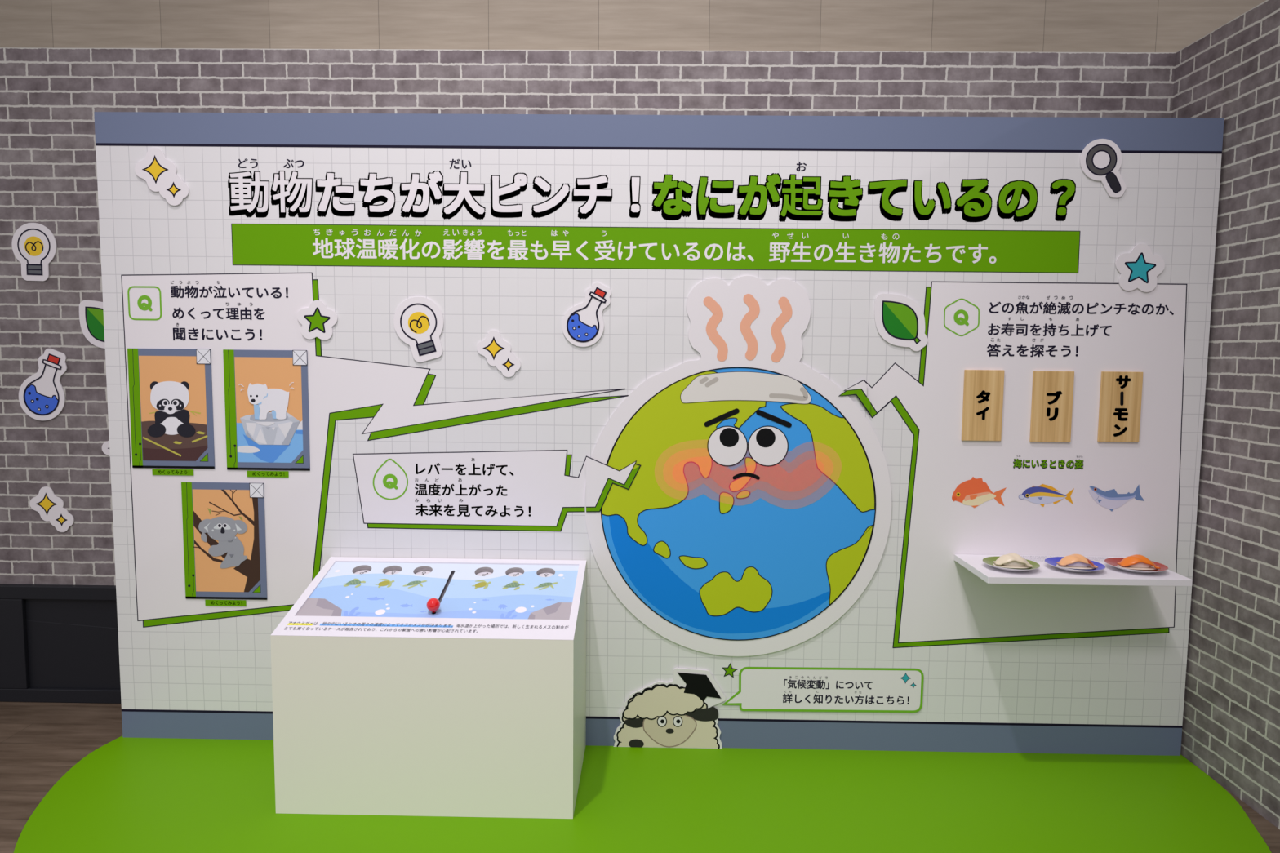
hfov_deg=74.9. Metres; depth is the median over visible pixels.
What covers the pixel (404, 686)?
display stand
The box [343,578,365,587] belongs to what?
print
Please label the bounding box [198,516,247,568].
print
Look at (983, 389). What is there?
nameplate
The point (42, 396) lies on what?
sticker
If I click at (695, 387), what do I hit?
towel
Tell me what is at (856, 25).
ceiling
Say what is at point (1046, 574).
wall shelf
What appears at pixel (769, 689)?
sign
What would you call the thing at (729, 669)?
print
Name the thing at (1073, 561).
sushi piece
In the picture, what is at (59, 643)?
wainscoting
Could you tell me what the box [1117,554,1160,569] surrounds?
sushi piece
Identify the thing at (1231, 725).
wall
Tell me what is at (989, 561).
plate
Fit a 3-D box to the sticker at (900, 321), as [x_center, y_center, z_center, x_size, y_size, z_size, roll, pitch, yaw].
[0.845,-0.337,2.702,0.174,0.184,0.005,1,5,1]
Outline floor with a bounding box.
[0,702,1279,852]
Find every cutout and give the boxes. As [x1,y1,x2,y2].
[584,275,891,656]
[613,667,725,748]
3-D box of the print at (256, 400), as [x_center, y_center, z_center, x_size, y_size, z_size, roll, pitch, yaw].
[-1.232,-0.085,2.757,0.185,0.125,0.001,1,5,1]
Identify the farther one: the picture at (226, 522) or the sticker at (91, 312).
the sticker at (91, 312)
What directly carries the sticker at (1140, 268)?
attached to the display board
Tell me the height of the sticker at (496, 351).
0.152 m
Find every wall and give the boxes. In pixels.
[0,47,1175,585]
[1171,0,1279,829]
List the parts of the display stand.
knob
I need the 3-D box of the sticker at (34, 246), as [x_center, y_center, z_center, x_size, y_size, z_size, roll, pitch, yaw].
[-2.193,-0.632,3.025,0.162,0.208,0.005,1,5,1]
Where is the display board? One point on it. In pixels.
(996, 228)
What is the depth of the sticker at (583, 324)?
2.72 m
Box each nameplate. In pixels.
[961,369,1004,440]
[1029,370,1074,442]
[1097,371,1142,442]
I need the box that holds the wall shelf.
[954,554,1192,586]
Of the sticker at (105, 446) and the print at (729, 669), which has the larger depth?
the sticker at (105, 446)
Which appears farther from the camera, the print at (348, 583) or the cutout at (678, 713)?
the cutout at (678, 713)
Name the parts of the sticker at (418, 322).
glass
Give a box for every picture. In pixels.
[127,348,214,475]
[138,355,207,461]
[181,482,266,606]
[192,488,260,591]
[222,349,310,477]
[234,356,302,462]
[296,562,578,619]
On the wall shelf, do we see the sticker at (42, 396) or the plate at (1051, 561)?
the plate at (1051, 561)
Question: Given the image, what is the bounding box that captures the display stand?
[270,556,586,818]
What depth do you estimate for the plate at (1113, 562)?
2.57 m
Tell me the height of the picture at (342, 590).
0.083 m
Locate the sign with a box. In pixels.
[722,666,924,712]
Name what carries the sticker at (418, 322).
attached to the display board
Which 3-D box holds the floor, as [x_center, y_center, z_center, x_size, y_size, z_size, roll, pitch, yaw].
[-0.024,1.433,-0.464,12.000,0.100,7.347,1,5,1]
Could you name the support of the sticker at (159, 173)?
attached to the display board
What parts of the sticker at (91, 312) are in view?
blade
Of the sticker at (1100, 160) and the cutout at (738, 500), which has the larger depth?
the cutout at (738, 500)
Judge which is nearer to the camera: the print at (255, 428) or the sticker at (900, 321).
the sticker at (900, 321)
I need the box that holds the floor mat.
[13,736,1271,852]
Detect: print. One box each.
[147,381,195,437]
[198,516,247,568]
[238,382,294,419]
[240,412,299,444]
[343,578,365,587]
[376,578,394,587]
[403,580,426,588]
[471,580,491,589]
[502,581,524,590]
[534,582,557,590]
[722,662,737,678]
[951,476,1006,507]
[1018,484,1074,506]
[1088,484,1144,511]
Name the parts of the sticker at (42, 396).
glass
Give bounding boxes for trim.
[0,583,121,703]
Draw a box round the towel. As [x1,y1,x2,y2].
[680,371,811,404]
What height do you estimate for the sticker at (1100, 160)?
0.181 m
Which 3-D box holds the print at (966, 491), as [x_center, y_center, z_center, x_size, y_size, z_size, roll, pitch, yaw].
[1.117,0.217,2.749,0.178,0.104,0.001,1,5,1]
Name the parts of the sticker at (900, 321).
blade, stem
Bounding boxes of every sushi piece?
[992,553,1033,568]
[1056,554,1097,569]
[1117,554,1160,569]
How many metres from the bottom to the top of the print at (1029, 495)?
0.076 m
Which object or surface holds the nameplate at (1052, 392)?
attached to the display board
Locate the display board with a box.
[93,111,1224,755]
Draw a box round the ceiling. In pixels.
[0,0,1266,52]
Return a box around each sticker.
[11,222,57,280]
[18,348,66,420]
[29,486,74,532]
[79,300,105,348]
[102,440,110,456]
[134,147,189,205]
[297,300,337,340]
[393,297,444,362]
[476,330,520,377]
[562,282,611,346]
[874,293,928,351]
[1080,138,1126,197]
[1115,244,1164,292]
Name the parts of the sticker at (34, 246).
glass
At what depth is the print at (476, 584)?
2.64 m
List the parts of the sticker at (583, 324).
glass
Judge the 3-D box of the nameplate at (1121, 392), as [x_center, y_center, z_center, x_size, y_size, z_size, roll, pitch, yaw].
[1.560,-0.064,2.713,0.131,0.228,0.008,1,5,1]
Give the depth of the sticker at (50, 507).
3.11 m
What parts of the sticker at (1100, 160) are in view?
handle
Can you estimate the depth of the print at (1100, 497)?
2.74 m
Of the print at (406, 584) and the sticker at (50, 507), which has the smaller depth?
the print at (406, 584)
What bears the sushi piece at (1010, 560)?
on the plate at (989, 561)
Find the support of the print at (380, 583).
attached to the display stand
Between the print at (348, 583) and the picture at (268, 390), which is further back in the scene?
the picture at (268, 390)
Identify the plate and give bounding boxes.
[982,556,1039,572]
[1044,556,1105,573]
[1104,557,1168,573]
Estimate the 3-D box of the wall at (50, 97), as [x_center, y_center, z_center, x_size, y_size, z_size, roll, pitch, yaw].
[-1.122,-0.366,3.060,6.052,1.948,0.050,1,5,1]
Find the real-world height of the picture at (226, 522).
0.350 m
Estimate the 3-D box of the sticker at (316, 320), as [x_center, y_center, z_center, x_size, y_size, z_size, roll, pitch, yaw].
[-1.056,-0.348,2.733,0.132,0.129,0.004,1,5,1]
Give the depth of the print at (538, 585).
2.64 m
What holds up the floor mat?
on the floor

